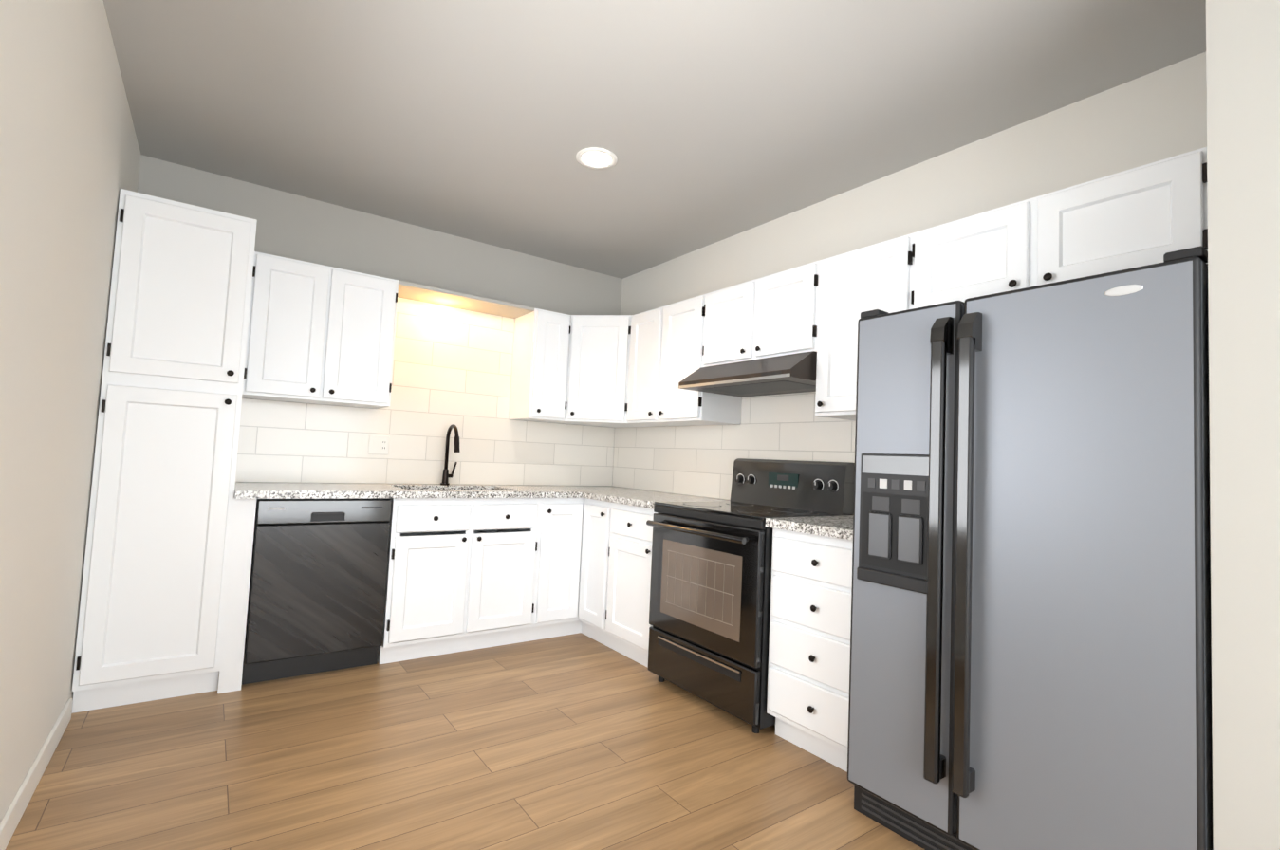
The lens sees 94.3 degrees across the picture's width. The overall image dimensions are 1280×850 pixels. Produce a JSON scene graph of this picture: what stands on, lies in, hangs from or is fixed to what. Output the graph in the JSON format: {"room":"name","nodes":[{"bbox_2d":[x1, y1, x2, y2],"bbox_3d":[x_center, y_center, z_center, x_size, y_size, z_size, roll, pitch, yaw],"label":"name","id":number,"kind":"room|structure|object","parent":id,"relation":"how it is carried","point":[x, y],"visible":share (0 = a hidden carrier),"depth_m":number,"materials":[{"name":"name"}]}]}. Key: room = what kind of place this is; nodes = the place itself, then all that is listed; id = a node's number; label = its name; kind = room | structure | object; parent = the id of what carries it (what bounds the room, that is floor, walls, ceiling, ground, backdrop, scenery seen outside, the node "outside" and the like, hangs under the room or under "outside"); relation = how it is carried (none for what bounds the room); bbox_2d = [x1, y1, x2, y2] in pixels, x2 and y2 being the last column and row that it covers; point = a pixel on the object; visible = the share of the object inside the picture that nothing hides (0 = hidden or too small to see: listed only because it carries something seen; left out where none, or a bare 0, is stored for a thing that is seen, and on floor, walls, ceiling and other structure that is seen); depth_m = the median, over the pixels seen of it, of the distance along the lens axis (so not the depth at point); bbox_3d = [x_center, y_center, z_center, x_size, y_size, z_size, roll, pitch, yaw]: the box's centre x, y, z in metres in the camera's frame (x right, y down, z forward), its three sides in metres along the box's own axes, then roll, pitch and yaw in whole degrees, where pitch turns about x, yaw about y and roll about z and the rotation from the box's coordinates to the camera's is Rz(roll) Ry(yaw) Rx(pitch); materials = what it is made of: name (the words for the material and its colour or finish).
{"room":"kitchen","nodes":[
{"label":"kitchen","id":0,"kind":"room"},
{"bbox_2d":[0,0,140,822],"bbox_3d":[-0.839,-0.155,0.433,0.100,2.560,6.100,5,-4,-36],"label":"wall","id":1,"kind":"structure","parent":0,"point":[69,158],"depth_m":1.70,"materials":[{"name":"white paint"}]},
{"bbox_2d":[0,698,73,849],"bbox_3d":[-0.695,1.078,0.184,0.013,0.085,5.375,5,-4,-36],"label":"baseboard","id":2,"kind":"structure","parent":1,"relation":"attached to","point":[12,816],"depth_m":1.85,"materials":[{"name":"white wood"}]},
{"bbox_2d":[137,154,622,498],"bbox_3d":[-1.422,0.010,3.834,3.150,2.560,0.100,5,-4,-36],"label":"wall","id":3,"kind":"structure","parent":0,"point":[292,226],"depth_m":3.68,"materials":[{"name":"grey paint"}]},
{"bbox_2d":[241,251,398,408],"bbox_3d":[-1.772,-0.491,3.304,0.705,0.730,0.362,5,-4,-36],"label":"upper cabinet","id":4,"kind":"object","parent":3,"relation":"attached to","point":[319,334],"visible":0.98,"depth_m":3.16,"materials":[{"name":"white wood"}]},
{"bbox_2d":[235,296,614,486],"bbox_3d":[-1.192,-0.190,3.936,2.430,1.165,0.007,5,-4,-36],"label":"backsplash","id":5,"kind":"structure","parent":3,"relation":"attached to","point":[452,365],"depth_m":3.83,"materials":[{"name":"tile"}]},
{"bbox_2d":[368,434,389,454],"bbox_3d":[-1.597,0.121,3.627,0.116,0.116,0.008,5,-4,-36],"label":"electrical outlet plate","id":6,"kind":"object","parent":5,"relation":"attached to","point":[378,444],"visible":1,"depth_m":3.62,"materials":[{"name":"white plastic"}]},
{"bbox_2d":[397,280,534,318],"bbox_3d":[-1.137,-0.790,3.798,0.854,0.021,0.317,5,-4,-36],"label":"board","id":7,"kind":"object","parent":3,"relation":"attached to","point":[439,296],"visible":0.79,"depth_m":3.75,"materials":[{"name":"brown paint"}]},
{"bbox_2d":[508,308,570,422],"bbox_3d":[-0.683,-0.398,4.089,0.270,0.730,0.362,5,-4,-36],"label":"upper cabinet","id":8,"kind":"object","parent":3,"relation":"attached to","point":[540,364],"visible":1,"depth_m":3.98,"materials":[{"name":"white wood"}]},
{"bbox_2d":[5,632,924,849],"bbox_3d":[0.306,1.278,1.289,3.150,0.100,6.200,5,-4,-36],"label":"floor","id":9,"kind":"structure","parent":0,"point":[580,741],"depth_m":2.12,"materials":[{"name":"brown wood"}]},
{"bbox_2d":[71,188,257,713],"bbox_3d":[-2.169,0.113,2.830,0.573,2.175,0.642,5,-4,-36],"label":"pantry","id":10,"kind":"object","parent":9,"relation":"on","point":[164,596],"visible":0.98,"depth_m":2.57,"materials":[{"name":"white wood"}]},
{"bbox_2d":[241,498,391,685],"bbox_3d":[-1.728,0.806,3.145,0.592,0.868,0.621,5,-4,-36],"label":"dishwasher","id":11,"kind":"object","parent":9,"relation":"on","point":[317,593],"visible":0.98,"depth_m":2.89,"materials":[{"name":"black metal"}]},
{"bbox_2d":[377,498,539,664],"bbox_3d":[-1.133,0.853,3.561,0.845,0.874,0.642,5,-4,-36],"label":"base cabinet","id":12,"kind":"object","parent":9,"relation":"on","point":[461,572],"visible":0.94,"depth_m":3.30,"materials":[{"name":"white wood"}]},
{"bbox_2d":[527,498,613,649],"bbox_3d":[-0.340,0.912,3.964,0.917,0.874,0.917,5,-4,-36],"label":"base cabinet","id":13,"kind":"object","parent":9,"relation":"on","point":[572,568],"visible":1,"depth_m":3.66,"materials":[{"name":"white wood"}]},
{"bbox_2d":[233,424,627,499],"bbox_3d":[-1.018,0.301,3.658,2.454,0.605,0.641,5,-4,-36],"label":"countertop","id":14,"kind":"structure","parent":13,"relation":"on","point":[242,490],"depth_m":3.28,"materials":[{"name":"stone"}]},
{"bbox_2d":[578,488,730,509],"bbox_3d":[0.118,0.455,3.608,0.654,0.037,0.745,5,-4,-36],"label":"countertop","id":15,"kind":"structure","parent":13,"relation":"on","point":[641,498],"depth_m":3.58,"materials":[{"name":"stone"}]},
{"bbox_2d":[605,502,657,667],"bbox_3d":[0.176,0.908,3.485,0.642,0.874,0.465,5,-4,-36],"label":"base cabinet","id":16,"kind":"object","parent":9,"relation":"on","point":[628,625],"visible":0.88,"depth_m":3.32,"materials":[{"name":"white wood"}]},
{"bbox_2d":[646,458,854,733],"bbox_3d":[0.511,0.747,2.956,0.722,1.165,0.758,5,-4,-36],"label":"range","id":17,"kind":"object","parent":9,"relation":"on","point":[710,602],"visible":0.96,"depth_m":2.78,"materials":[{"name":"black metal"}]},
{"bbox_2d":[766,528,853,772],"bbox_3d":[0.915,0.884,2.464,0.642,0.874,0.495,5,-4,-36],"label":"base cabinet","id":18,"kind":"object","parent":9,"relation":"on","point":[809,649],"visible":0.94,"depth_m":2.31,"materials":[{"name":"white wood"}]},
{"bbox_2d":[765,515,853,540],"bbox_3d":[0.936,0.428,2.488,0.641,0.037,0.500,5,-4,-36],"label":"countertop","id":19,"kind":"structure","parent":18,"relation":"on","point":[840,527],"depth_m":2.38,"materials":[{"name":"stone"}]},
{"bbox_2d":[847,245,1213,849],"bbox_3d":[1.258,0.461,1.855,0.838,1.680,0.880,5,-4,-36],"label":"fridge","id":20,"kind":"object","parent":9,"relation":"on","point":[1030,650],"visible":1,"depth_m":1.55,"materials":[{"name":"grey metal"}]},
{"bbox_2d":[102,0,1205,278],"bbox_3d":[0.425,-1.375,1.438,3.150,0.100,6.200,5,-4,-36],"label":"ceiling","id":21,"kind":"structure","parent":0,"point":[704,121],"depth_m":2.34,"materials":[{"name":"grey paint"}]},
{"bbox_2d":[575,147,617,169],"bbox_3d":[-0.206,-1.270,2.830,0.196,0.008,0.196,5,-4,-36],"label":"recessed light","id":22,"kind":"object","parent":21,"relation":"in","point":[595,157],"visible":1,"depth_m":2.83,"materials":[{"name":"white plastic"}]},
{"bbox_2d":[620,51,1206,500],"bbox_3d":[0.886,0.081,3.240,0.100,2.560,3.565,5,-4,-36],"label":"wall","id":23,"kind":"structure","parent":0,"point":[1148,118],"depth_m":2.54,"materials":[{"name":"white paint"}]},
{"bbox_2d":[551,315,663,427],"bbox_3d":[-0.243,-0.370,4.239,0.617,0.730,0.633,5,-4,-36],"label":"upper cabinet","id":24,"kind":"object","parent":23,"relation":"attached to","point":[598,372],"visible":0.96,"depth_m":4.01,"materials":[{"name":"white wood"}]},
{"bbox_2d":[626,306,697,426],"bbox_3d":[0.145,-0.370,3.920,0.362,0.730,0.348,5,-4,-36],"label":"upper cabinet","id":25,"kind":"object","parent":23,"relation":"attached to","point":[642,405],"visible":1,"depth_m":3.83,"materials":[{"name":"white wood"}]},
{"bbox_2d":[658,293,742,425],"bbox_3d":[0.361,-0.377,3.621,0.362,0.730,0.390,5,-4,-36],"label":"upper cabinet","id":26,"kind":"object","parent":23,"relation":"attached to","point":[683,328],"visible":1,"depth_m":3.51,"materials":[{"name":"white wood"}]},
{"bbox_2d":[702,278,757,367],"bbox_3d":[0.597,-0.534,3.313,0.362,0.430,0.390,5,-4,-36],"label":"upper cabinet","id":27,"kind":"object","parent":23,"relation":"attached to","point":[730,312],"visible":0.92,"depth_m":3.21,"materials":[{"name":"white wood"}]},
{"bbox_2d":[611,391,855,500],"bbox_3d":[0.575,0.145,3.567,0.007,0.615,2.661,5,-4,-36],"label":"backsplash","id":28,"kind":"structure","parent":23,"relation":"attached to","point":[686,460],"depth_m":3.63,"materials":[{"name":"tile"}]},
{"bbox_2d":[678,351,816,397],"bbox_3d":[0.639,-0.258,3.097,0.494,0.138,0.776,5,-4,-36],"label":"range hood","id":29,"kind":"object","parent":23,"relation":"attached to","point":[789,374],"visible":0.9,"depth_m":2.95,"materials":[{"name":"grey metal"}]},
{"bbox_2d":[754,260,819,359],"bbox_3d":[0.825,-0.542,2.997,0.362,0.430,0.390,5,-4,-36],"label":"upper cabinet","id":30,"kind":"object","parent":23,"relation":"attached to","point":[787,314],"visible":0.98,"depth_m":2.89,"materials":[{"name":"white wood"}]},
{"bbox_2d":[815,232,913,421],"bbox_3d":[1.067,-0.401,2.645,0.362,0.730,0.460,5,-4,-36],"label":"upper cabinet","id":31,"kind":"object","parent":23,"relation":"attached to","point":[854,285],"visible":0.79,"depth_m":2.60,"materials":[{"name":"white wood"}]},
{"bbox_2d":[910,197,1035,308],"bbox_3d":[1.338,-0.599,2.293,0.362,0.350,0.435,5,-4,-36],"label":"upper cabinet","id":32,"kind":"object","parent":23,"relation":"attached to","point":[991,251],"visible":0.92,"depth_m":2.18,"materials":[{"name":"white wood"}]},
{"bbox_2d":[1034,147,1207,286],"bbox_3d":[1.617,-0.608,1.907,0.362,0.350,0.517,5,-4,-36],"label":"upper cabinet","id":33,"kind":"object","parent":23,"relation":"attached to","point":[1151,213],"visible":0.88,"depth_m":1.83,"materials":[{"name":"white wood"}]},
{"bbox_2d":[1205,0,1279,849],"bbox_3d":[2.358,-0.004,0.541,0.880,2.560,2.535,5,-4,-36],"label":"wall","id":34,"kind":"structure","parent":0,"point":[1243,98],"depth_m":1.27,"materials":[{"name":"grey paint"}]}
]}

